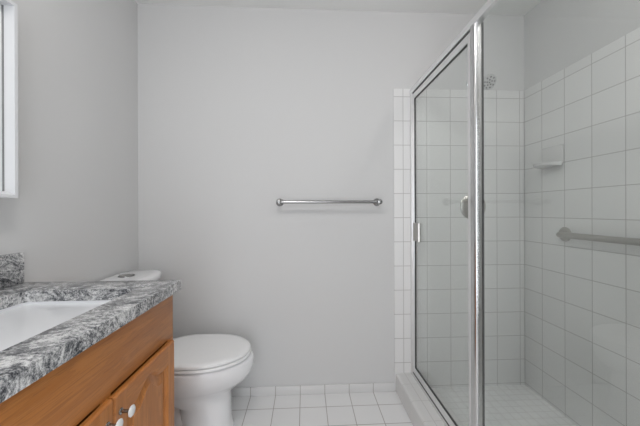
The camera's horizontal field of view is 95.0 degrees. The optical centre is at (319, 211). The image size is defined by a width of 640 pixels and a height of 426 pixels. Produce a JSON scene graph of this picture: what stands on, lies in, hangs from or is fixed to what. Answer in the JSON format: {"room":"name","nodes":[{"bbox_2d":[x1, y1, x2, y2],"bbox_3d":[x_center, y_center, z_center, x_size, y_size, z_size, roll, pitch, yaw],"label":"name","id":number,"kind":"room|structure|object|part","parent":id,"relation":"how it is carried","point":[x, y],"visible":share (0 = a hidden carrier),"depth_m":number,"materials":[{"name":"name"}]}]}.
{"room":"bathroom","nodes":[
{"label":"bathroom","id":0,"kind":"room"},
{"bbox_2d":[0,0,138,281],"bbox_3d":[-1.083,-0.057,0.448,0.102,2.395,2.649,0,0,-3],"label":"wall","id":1,"kind":"structure","parent":0,"point":[73,216],"depth_m":1.29,"materials":[{"name":"white paint"}]},
{"bbox_2d":[0,0,17,197],"bbox_3d":[-1.006,-0.358,0.659,0.076,0.629,0.586,0,0,-3],"label":"wall mirror","id":2,"kind":"object","parent":1,"relation":"attached to","point":[8,8],"visible":1,"depth_m":0.94,"materials":[{"name":"white paint"}]},
{"bbox_2d":[0,4,2,190],"bbox_3d":[-1.005,-0.358,0.659,0.005,0.607,0.564,0,0,-3],"label":"mirror glass","id":3,"kind":"object","parent":2,"relation":"attached to","point":[1,5],"depth_m":0.94,"materials":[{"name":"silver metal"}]},
{"bbox_2d":[0,253,23,287],"bbox_3d":[-1.032,0.197,0.661,0.020,0.104,0.743,0,0,-3],"label":"backsplash","id":4,"kind":"structure","parent":1,"relation":"attached to","point":[11,265],"depth_m":0.99,"materials":[{"name":"stone"}]},
{"bbox_2d":[232,391,412,425],"bbox_3d":[0.184,1.187,0.509,2.630,0.102,2.845,0,0,-3],"label":"floor","id":5,"kind":"structure","parent":0,"point":[364,408],"depth_m":1.67,"materials":[{"name":"tile"}]},
{"bbox_2d":[0,295,173,425],"bbox_3d":[-0.751,0.711,0.676,0.579,0.857,0.728,0,0,-3],"label":"vanity cabinet","id":6,"kind":"object","parent":5,"relation":"on","point":[126,378],"visible":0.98,"depth_m":0.72,"materials":[{"name":"brown wood"}]},
{"bbox_2d":[0,253,180,402],"bbox_3d":[-0.762,0.213,0.675,0.561,0.138,0.744,0,0,-3],"label":"countertop","id":7,"kind":"structure","parent":6,"relation":"on","point":[23,363],"depth_m":0.74,"materials":[{"name":"stone"}]},
{"bbox_2d":[0,300,110,350],"bbox_3d":[-0.741,0.364,0.677,0.378,0.163,0.542,0,0,-3],"label":"sink","id":8,"kind":"object","parent":7,"relation":"in","point":[21,322],"visible":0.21,"depth_m":0.81,"materials":[{"name":"white ceramic"}]},
{"bbox_3d":[-0.493,0.483,0.535,0.016,0.061,0.239,0,0,-3],"label":"rail","id":9,"kind":"part","parent":6,"relation":"part of","materials":[{"name":"brown wood"}]},
{"bbox_3d":[-0.492,0.741,0.536,0.016,0.584,0.332,0,0,-3],"label":"edge moulding","id":10,"kind":"part","parent":6,"relation":"part of","materials":[{"name":"brown wood"}]},
{"bbox_3d":[-0.492,0.741,0.536,0.016,0.577,0.325,0,0,-3],"label":"door","id":11,"kind":"part","parent":6,"relation":"part of","materials":[{"name":"brown wood"}]},
{"bbox_3d":[-0.480,0.496,0.678,0.025,0.016,0.016,0,0,-3],"label":"knob","id":12,"kind":"part","parent":6,"relation":"part of","materials":[{"name":"silver metal"}]},
{"bbox_3d":[-0.465,0.496,0.679,0.006,0.027,0.027,0,0,-3],"label":"knob","id":13,"kind":"part","parent":6,"relation":"part of","materials":[{"name":"silver metal"}]},
{"bbox_3d":[-0.482,0.496,0.728,0.025,0.016,0.016,0,0,-3],"label":"knob","id":14,"kind":"part","parent":6,"relation":"part of","materials":[{"name":"silver metal"}]},
{"bbox_3d":[-0.467,0.496,0.729,0.006,0.027,0.027,0,0,-3],"label":"knob","id":15,"kind":"part","parent":6,"relation":"part of","materials":[{"name":"silver metal"}]},
{"bbox_3d":[-0.518,0.746,0.688,0.020,0.607,0.728,0,0,-3],"label":"frame","id":16,"kind":"part","parent":6,"relation":"part of","materials":[{"name":"brown wood"}]},
{"bbox_3d":[-0.509,0.741,0.867,0.016,0.584,0.322,0,0,-3],"label":"edge moulding","id":17,"kind":"part","parent":6,"relation":"part of","materials":[{"name":"brown wood"}]},
{"bbox_3d":[-0.509,0.741,0.867,0.016,0.577,0.315,0,0,-3],"label":"door","id":18,"kind":"part","parent":6,"relation":"part of","materials":[{"name":"brown wood"}]},
{"bbox_3d":[-0.510,0.483,0.866,0.016,0.061,0.229,0,0,-3],"label":"rail","id":19,"kind":"part","parent":6,"relation":"part of","materials":[{"name":"brown wood"}]},
{"bbox_3d":[-0.507,0.727,0.867,0.011,0.498,0.229,0,0,-3],"label":"raised panel","id":20,"kind":"part","parent":6,"relation":"part of","materials":[{"name":"brown wood"}]},
{"bbox_2d":[100,270,253,425],"bbox_3d":[-0.708,0.734,1.509,0.724,0.810,0.412,0,0,-3],"label":"toilet","id":21,"kind":"object","parent":5,"relation":"on","point":[207,367],"visible":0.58,"depth_m":1.42,"materials":[{"name":"white ceramic"}]},
{"bbox_3d":[-0.971,0.355,1.495,0.202,0.041,0.412,0,0,-3],"label":"tank lid","id":22,"kind":"part","parent":21,"relation":"part of","materials":[{"name":"white ceramic"}]},
{"bbox_3d":[-0.601,0.712,1.514,0.476,0.020,0.371,0,0,-3],"label":"seat lid","id":23,"kind":"part","parent":21,"relation":"part of","materials":[{"name":"white plastic"}]},
{"bbox_3d":[-0.601,0.734,1.514,0.481,0.016,0.368,0,0,-3],"label":"seat","id":24,"kind":"part","parent":21,"relation":"part of","materials":[{"name":"white plastic"}]},
{"bbox_3d":[-0.667,0.942,1.511,0.643,0.392,0.366,0,0,-3],"label":"bowl","id":25,"kind":"part","parent":21,"relation":"part of","materials":[{"name":"white ceramic"}]},
{"bbox_2d":[396,373,445,425],"bbox_3d":[0.597,1.076,1.090,0.163,0.116,1.524,0,0,-3],"label":"shower curb","id":26,"kind":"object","parent":5,"relation":"on","point":[420,411],"depth_m":1.59,"materials":[{"name":"tile"}]},
{"bbox_2d":[410,0,502,425],"bbox_3d":[0.623,0.127,1.093,0.037,1.783,1.515,0,0,-3],"label":"shower door frame","id":27,"kind":"structure","parent":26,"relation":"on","point":[471,36],"depth_m":1.16,"materials":[{"name":"silver metal"}]},
{"bbox_3d":[0.578,0.124,1.757,0.014,0.109,0.091,0,0,-3],"label":"door handle","id":28,"kind":"part","parent":27,"relation":"part of","materials":[{"name":"silver metal"}]},
{"bbox_3d":[0.601,0.136,1.497,0.020,1.720,0.643,0,0,-3],"label":"door","id":29,"kind":"part","parent":27,"relation":"part of","materials":[{"name":"clear glass"}]},
{"bbox_3d":[0.619,-0.749,1.093,0.029,0.030,1.515,0,0,-3],"label":"header rail","id":30,"kind":"part","parent":27,"relation":"part of","materials":[{"name":"silver metal"}]},
{"bbox_3d":[0.619,0.135,1.158,0.032,1.740,0.034,0,0,-3],"label":"post","id":31,"kind":"part","parent":27,"relation":"part of","materials":[{"name":"silver metal"}]},
{"bbox_2d":[137,4,524,387],"bbox_3d":[0.110,-0.062,1.882,2.630,2.395,0.094,0,0,-3],"label":"wall","id":32,"kind":"structure","parent":0,"point":[242,110],"depth_m":1.82,"materials":[{"name":"white paint"}]},
{"bbox_2d":[231,382,395,396],"bbox_3d":[-0.305,1.109,1.810,1.567,0.055,0.009,0,0,-3],"label":"baseboard","id":33,"kind":"structure","parent":32,"relation":"attached to","point":[388,386],"depth_m":1.82,"materials":[{"name":"tile"}]},
{"bbox_2d":[276,198,382,205],"bbox_3d":[0.057,-0.057,1.787,0.655,0.048,0.090,0,0,-3],"label":"towel bar","id":34,"kind":"object","parent":32,"relation":"attached to","point":[279,202],"visible":1,"depth_m":1.75,"materials":[{"name":"silver metal"}]},
{"bbox_2d":[394,89,524,387],"bbox_3d":[0.892,0.178,1.871,0.851,1.909,0.008,0,0,-3],"label":"wall tiles","id":35,"kind":"object","parent":32,"relation":"attached to","point":[441,114],"depth_m":1.86,"materials":[{"name":"tile"}]},
{"bbox_2d":[460,195,485,217],"bbox_3d":[0.977,-0.031,1.841,0.168,0.168,0.060,0,0,-3],"label":"shower valve","id":36,"kind":"object","parent":32,"relation":"attached to","point":[464,202],"visible":0.27,"depth_m":1.86,"materials":[{"name":"silver metal"}]},
{"bbox_2d":[466,74,496,89],"bbox_3d":[0.978,-0.783,1.776,0.088,0.139,0.204,0,0,-3],"label":"showerhead","id":37,"kind":"object","parent":32,"relation":"attached to","point":[490,80],"visible":0.62,"depth_m":1.70,"materials":[{"name":"silver metal"}]},
{"bbox_2d":[135,0,540,15],"bbox_3d":[0.175,-1.310,0.507,2.630,0.102,2.845,0,0,-3],"label":"ceiling","id":38,"kind":"structure","parent":0,"point":[506,7],"depth_m":1.79,"materials":[{"name":"white paint"}]},
{"bbox_2d":[432,385,576,425],"bbox_3d":[1.019,1.126,1.115,0.682,0.014,1.516,0,0,-3],"label":"shower floor","id":39,"kind":"structure","parent":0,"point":[505,405],"depth_m":1.67,"materials":[{"name":"tile"}]},
{"bbox_2d":[524,0,639,90],"bbox_3d":[1.442,-0.066,0.576,0.102,2.395,2.649,0,0,-3],"label":"wall","id":40,"kind":"structure","parent":0,"point":[558,34],"depth_m":1.58,"materials":[{"name":"white paint"}]},
{"bbox_2d":[533,144,562,168],"bbox_3d":[1.279,-0.312,1.669,0.095,0.117,0.145,0,0,-3],"label":"soap dish","id":41,"kind":"object","parent":40,"relation":"attached to","point":[552,156],"visible":1,"depth_m":1.65,"materials":[{"name":"white ceramic"}]},
{"bbox_2d":[533,161,561,168],"bbox_3d":[1.274,-0.263,1.669,0.084,0.020,0.145,0,0,-3],"label":"tray","id":42,"kind":"object","parent":41,"relation":"on","point":[545,164],"depth_m":1.63,"materials":[{"name":"white ceramic"}]},
{"bbox_3d":[1.323,-0.318,1.670,0.009,0.104,0.142,0,0,-3],"label":"plate","id":43,"kind":"part","parent":41,"relation":"part of","materials":[{"name":"white ceramic"}]},
{"bbox_2d":[524,27,639,425],"bbox_3d":[1.360,0.177,1.128,0.008,1.909,1.524,0,0,-3],"label":"wall tiles","id":44,"kind":"object","parent":40,"relation":"attached to","point":[582,297],"depth_m":1.48,"materials":[{"name":"tile"}]},
{"bbox_2d":[556,227,639,245],"bbox_3d":[1.323,0.124,1.135,0.065,0.079,0.991,0,0,-3],"label":"grab bar","id":45,"kind":"object","parent":40,"relation":"attached to","point":[565,234],"visible":1,"depth_m":1.36,"materials":[{"name":"silver metal"}]}
]}

